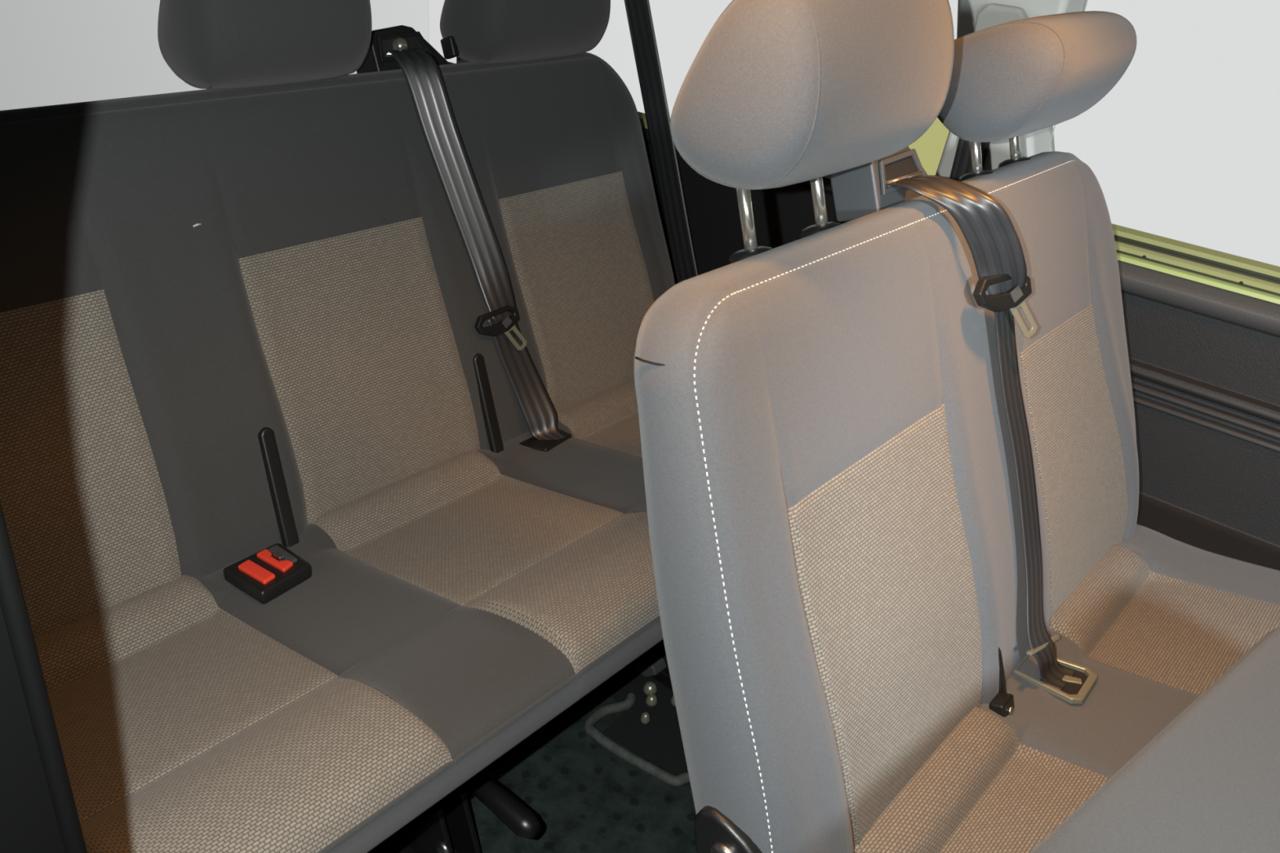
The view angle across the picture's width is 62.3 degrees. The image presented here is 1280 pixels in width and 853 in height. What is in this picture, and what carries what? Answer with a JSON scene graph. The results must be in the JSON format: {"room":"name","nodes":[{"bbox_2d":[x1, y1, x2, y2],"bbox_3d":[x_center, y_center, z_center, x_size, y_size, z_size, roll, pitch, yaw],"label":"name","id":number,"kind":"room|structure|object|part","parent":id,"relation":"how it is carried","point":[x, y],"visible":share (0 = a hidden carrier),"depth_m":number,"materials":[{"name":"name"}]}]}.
{"room":"vehicle interior","nodes":[
{"label":"vehicle interior","id":0,"kind":"room"},
{"bbox_2d":[382,688,697,852],"bbox_3d":[0.111,0.687,1.443,3.600,0.040,1.900,25,34,33],"label":"floor","id":1,"kind":"structure","parent":0,"point":[584,797],"depth_m":1.60,"materials":[{"name":"rubber"}]},
{"bbox_2d":[0,0,675,852],"bbox_3d":[-0.275,0.003,1.409,0.807,1.133,1.381,25,34,33],"label":"seat","id":2,"kind":"object","parent":1,"relation":"on","point":[301,564],"visible":0.73,"depth_m":1.28,"materials":[{"name":"grey fabric"}]},
{"bbox_3d":[-0.675,0.090,1.161,0.144,0.395,0.306,25,34,33],"label":"insert panel","id":3,"kind":"part","parent":2,"relation":"part of","materials":[{"name":"beige fabric"}]},
{"bbox_3d":[-0.496,0.283,1.082,0.580,0.112,0.294,25,34,33],"label":"insert panel","id":4,"kind":"part","parent":2,"relation":"part of","materials":[{"name":"beige fabric"}]},
{"bbox_3d":[-0.465,0.083,1.363,0.021,0.159,0.072,-17,35,-35],"label":"slot trim","id":5,"kind":"part","parent":2,"relation":"part of","materials":[{"name":"black plastic"}]},
{"bbox_3d":[-0.425,-0.148,1.480,0.298,0.612,1.381,25,34,33],"label":"backrest","id":6,"kind":"part","parent":2,"relation":"part of","materials":[{"name":"grey fabric"}]},
{"bbox_3d":[-0.375,-0.057,1.482,0.145,0.395,0.310,25,34,33],"label":"insert panel","id":7,"kind":"part","parent":2,"relation":"part of","materials":[{"name":"beige fabric"}]},
{"bbox_3d":[-0.345,-0.561,1.561,0.017,0.036,0.100,25,34,33],"label":"slot frame","id":8,"kind":"part","parent":2,"relation":"part of","materials":[{"name":"black plastic"}]},
{"bbox_3d":[-0.346,0.567,1.518,0.460,0.028,0.075,25,34,33],"label":"floor rail","id":9,"kind":"part","parent":2,"relation":"part of","materials":[{"name":"black paint"}]},
{"bbox_2d":[195,420,664,852],"bbox_3d":[-0.200,0.144,1.402,0.582,0.102,1.355,25,34,33],"label":"cushion","id":10,"kind":"object","parent":2,"relation":"on","point":[383,625],"depth_m":1.21,"materials":[{"name":"grey fabric"}]},
{"bbox_2d":[384,48,566,439],"bbox_3d":[-0.251,-0.259,1.591,0.332,0.550,0.093,21,32,27],"label":"belt","id":11,"kind":"object","parent":2,"relation":"on","point":[420,70],"visible":1,"depth_m":1.58,"materials":[{"name":"black fabric"}]},
{"bbox_3d":[-0.193,-0.138,1.632,0.018,0.043,0.044,25,34,33],"label":"blade","id":12,"kind":"part","parent":11,"relation":"part of","materials":[{"name":"silver metal"}]},
{"bbox_3d":[-0.197,0.136,1.402,0.580,0.112,0.289,25,34,33],"label":"insert panel","id":13,"kind":"part","parent":2,"relation":"part of","materials":[{"name":"beige fabric"}]},
{"bbox_3d":[-0.232,-0.031,1.612,0.020,0.157,0.070,-22,38,-40],"label":"slot trim","id":14,"kind":"part","parent":2,"relation":"part of","materials":[{"name":"black plastic"}]},
{"bbox_3d":[-0.178,0.469,1.325,0.133,0.036,0.032,25,34,33],"label":"lever","id":15,"kind":"part","parent":2,"relation":"part of","materials":[{"name":"black paint"}]},
{"bbox_3d":[-0.085,-0.199,1.792,0.145,0.395,0.312,25,34,33],"label":"insert panel","id":16,"kind":"part","parent":2,"relation":"part of","materials":[{"name":"beige fabric"}]},
{"bbox_3d":[0.096,-0.007,1.715,0.580,0.112,0.287,25,34,33],"label":"insert panel","id":17,"kind":"part","parent":2,"relation":"part of","materials":[{"name":"beige fabric"}]},
{"bbox_3d":[0.004,0.396,1.892,0.460,0.028,0.075,25,34,33],"label":"floor rail","id":18,"kind":"part","parent":2,"relation":"part of","materials":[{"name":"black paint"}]},
{"bbox_2d":[583,692,689,786],"bbox_3d":[0.086,0.477,1.772,0.227,0.016,0.323,25,34,33],"label":"trim","id":19,"kind":"structure","parent":1,"relation":"on","point":[678,780],"depth_m":1.68,"materials":[{"name":"metal"}]},
{"bbox_2d":[602,670,688,775],"bbox_3d":[0.044,0.453,1.819,0.320,0.002,0.298,25,34,33],"label":"trim","id":20,"kind":"structure","parent":1,"relation":"on","point":[660,742],"depth_m":1.74,"materials":[{"name":"black plastic"}]},
{"bbox_2d":[634,0,1279,852],"bbox_3d":[0.515,0.182,1.147,0.813,1.189,1.009,25,34,33],"label":"seat","id":21,"kind":"object","parent":1,"relation":"on","point":[832,497],"visible":0.95,"depth_m":1.04,"materials":[{"name":"grey fabric"}]},
{"bbox_3d":[0.097,-0.197,0.969,0.057,0.133,0.012,27,35,35],"label":"post","id":22,"kind":"part","parent":21,"relation":"part of","materials":[{"name":"silver metal"}]},
{"bbox_3d":[0.177,-0.236,1.054,0.057,0.133,0.012,27,35,35],"label":"post","id":23,"kind":"part","parent":21,"relation":"part of","materials":[{"name":"silver metal"}]},
{"bbox_3d":[0.264,0.222,1.070,0.145,0.395,0.312,25,34,33],"label":"insert panel","id":24,"kind":"part","parent":21,"relation":"part of","materials":[{"name":"beige fabric"}]},
{"bbox_3d":[0.369,0.057,1.234,0.297,0.611,0.999,25,34,33],"label":"backrest","id":25,"kind":"part","parent":21,"relation":"part of","materials":[{"name":"grey fabric"}]},
{"bbox_3d":[0.285,-0.278,1.148,0.017,0.036,0.100,25,34,33],"label":"slot frame","id":26,"kind":"part","parent":21,"relation":"part of","materials":[{"name":"grey plastic"}]},
{"bbox_3d":[0.406,-0.331,1.278,0.049,0.112,0.012,28,36,35],"label":"post","id":27,"kind":"part","parent":21,"relation":"part of","materials":[{"name":"silver metal"}]},
{"bbox_2d":[885,174,1075,690],"bbox_3d":[0.392,0.007,1.201,0.337,0.546,0.106,21,32,27],"label":"belt","id":28,"kind":"object","parent":21,"relation":"on","point":[1003,285],"visible":1,"depth_m":1.16,"materials":[{"name":"black fabric"}]},
{"bbox_3d":[0.418,-0.120,1.161,0.050,0.046,0.016,0,29,-9],"label":"blade","id":29,"kind":"part","parent":28,"relation":"part of","materials":[{"name":"silver metal"}]},
{"bbox_3d":[0.438,0.417,0.987,0.580,0.112,0.287,25,34,33],"label":"insert panel","id":30,"kind":"part","parent":21,"relation":"part of","materials":[{"name":"beige fabric"}]},
{"bbox_3d":[0.407,0.265,1.212,0.077,0.178,0.012,25,34,33],"label":"slot trim","id":31,"kind":"part","parent":21,"relation":"part of","materials":[{"name":"black plastic"}]},
{"bbox_3d":[0.480,-0.368,1.358,0.049,0.112,0.012,28,36,35],"label":"post","id":32,"kind":"part","parent":21,"relation":"part of","materials":[{"name":"silver metal"}]},
{"bbox_3d":[0.582,0.066,1.411,0.145,0.395,0.320,25,34,33],"label":"insert panel","id":33,"kind":"part","parent":21,"relation":"part of","materials":[{"name":"beige fabric"}]},
{"bbox_2d":[980,524,1279,777],"bbox_3d":[0.597,0.346,1.160,0.582,0.102,0.955,25,34,33],"label":"cushion","id":34,"kind":"object","parent":21,"relation":"on","point":[1145,620],"depth_m":1.31,"materials":[{"name":"grey fabric"}]},
{"bbox_3d":[0.746,0.266,1.316,0.580,0.112,0.261,25,34,33],"label":"insert panel","id":35,"kind":"part","parent":21,"relation":"part of","materials":[{"name":"beige fabric"}]},
{"bbox_2d":[1029,626,1279,852],"bbox_3d":[0.770,0.789,0.632,0.687,0.652,1.242,-20,37,-38],"label":"seat","id":36,"kind":"object","parent":1,"relation":"on","point":[1208,781],"visible":1,"depth_m":0.83,"materials":[{"name":"grey cloth"},{"name":"black painted steel"}]},
{"bbox_2d":[641,127,1279,570],"bbox_3d":[0.565,0.000,1.942,2.950,0.762,0.205,25,34,33],"label":"wall","id":37,"kind":"structure","parent":0,"point":[1202,487],"depth_m":1.66,"materials":[{"name":"black"}]},
{"bbox_2d":[456,56,468,62],"bbox_3d":[-0.331,-1.113,2.317,0.090,0.700,0.120,25,34,33],"label":"trim","id":38,"kind":"structure","parent":37,"relation":"attached to","point":[458,60],"depth_m":2.43,"materials":[{"name":"grey"}]},
{"bbox_2d":[624,0,698,284],"bbox_3d":[0.030,-0.693,2.042,0.428,1.076,0.001,25,34,33],"label":"belt","id":39,"kind":"object","parent":37,"relation":"attached to","point":[638,12],"visible":0.7,"depth_m":2.09,"materials":[{"name":"black fabric"}]},
{"bbox_2d":[447,61,1279,293],"bbox_3d":[0.606,-0.350,1.767,2.950,0.024,0.021,25,34,33],"label":"trim","id":40,"kind":"structure","parent":37,"relation":"attached to","point":[1268,286],"depth_m":1.59,"materials":[{"name":"yellow paint"}]},
{"bbox_2d":[949,3,1028,181],"bbox_3d":[0.541,-0.480,1.690,0.080,0.363,0.020,25,34,33],"label":"trim","id":41,"kind":"structure","parent":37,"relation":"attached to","point":[993,14],"depth_m":1.63,"materials":[{"name":"grey"}]},
{"bbox_2d":[935,0,1086,177],"bbox_3d":[0.595,-0.662,1.643,0.201,0.688,0.100,25,34,33],"label":"trim","id":42,"kind":"structure","parent":37,"relation":"attached to","point":[1036,142],"depth_m":1.66,"materials":[{"name":"grey"}]},
{"bbox_2d":[1049,0,1088,142],"bbox_3d":[1.224,-0.382,1.218,1.440,0.700,0.005,25,34,33],"label":"window","id":43,"kind":"structure","parent":37,"relation":"in","point":[1086,0],"depth_m":1.70,"materials":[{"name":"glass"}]},
{"bbox_2d":[1111,223,1279,277],"bbox_3d":[1.190,-0.102,1.357,1.440,0.010,0.020,25,34,33],"label":"trim","id":44,"kind":"structure","parent":37,"relation":"attached to","point":[1169,243],"depth_m":1.60,"materials":[{"name":"yellow paint"}]},
{"bbox_2d":[1113,234,1279,280],"bbox_3d":[1.185,-0.093,1.356,1.440,0.004,0.010,25,34,33],"label":"trim","id":45,"kind":"structure","parent":37,"relation":"attached to","point":[1114,235],"depth_m":1.60,"materials":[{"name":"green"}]},
{"bbox_2d":[1114,237,1279,284],"bbox_3d":[1.181,-0.088,1.353,1.440,0.004,0.006,25,34,33],"label":"trim","id":46,"kind":"structure","parent":37,"relation":"attached to","point":[1115,238],"depth_m":1.59,"materials":[{"name":"grey"}]},
{"bbox_2d":[1116,252,1279,304],"bbox_3d":[1.167,-0.066,1.348,1.440,0.009,0.014,25,34,33],"label":"trim","id":47,"kind":"structure","parent":37,"relation":"attached to","point":[1260,295],"depth_m":1.58,"materials":[{"name":"green paint"}]},
{"bbox_2d":[1116,249,1279,296],"bbox_3d":[1.169,-0.072,1.348,1.440,0.002,0.006,25,34,33],"label":"trim","id":48,"kind":"structure","parent":37,"relation":"attached to","point":[1117,251],"depth_m":1.58,"materials":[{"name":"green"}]},
{"bbox_2d":[1117,259,1279,337],"bbox_3d":[1.132,-0.048,1.371,1.505,0.048,0.032,25,34,33],"label":"trim","id":49,"kind":"structure","parent":37,"relation":"attached to","point":[1223,304],"depth_m":1.57,"materials":[{"name":"grey"}]},
{"bbox_2d":[1129,367,1279,421],"bbox_3d":[1.125,0.071,1.440,1.505,0.011,0.012,25,34,33],"label":"trim","id":50,"kind":"structure","parent":37,"relation":"attached to","point":[1131,370],"depth_m":1.62,"materials":[{"name":"grey"}]},
{"bbox_2d":[1131,383,1279,439],"bbox_3d":[1.123,0.095,1.453,1.505,0.008,0.008,25,34,33],"label":"trim","id":51,"kind":"structure","parent":37,"relation":"attached to","point":[1277,435],"depth_m":1.63,"materials":[{"name":"grey"}]},
{"bbox_2d":[1133,396,1279,452],"bbox_3d":[1.121,0.113,1.462,1.505,0.008,0.008,25,34,33],"label":"trim","id":52,"kind":"structure","parent":37,"relation":"attached to","point":[1136,400],"depth_m":1.63,"materials":[{"name":"grey"}]},
{"bbox_3d":[-0.959,0.005,0.969,1.720,1.450,0.080,25,34,33],"label":"wall","id":53,"kind":"structure","parent":0,"visible":0},
{"bbox_2d":[0,605,65,852],"bbox_3d":[-0.291,0.303,0.516,0.030,1.450,0.138,25,34,33],"label":"trim","id":54,"kind":"structure","parent":53,"relation":"attached to","point":[28,824],"depth_m":0.43,"materials":[{"name":"black plastic"}]},
{"bbox_2d":[0,502,87,852],"bbox_3d":[-0.244,0.294,0.540,0.008,1.450,0.048,25,34,33],"label":"trim","id":55,"kind":"structure","parent":53,"relation":"attached to","point":[12,602],"depth_m":0.42,"materials":[{"name":"black rubber"}]}
]}

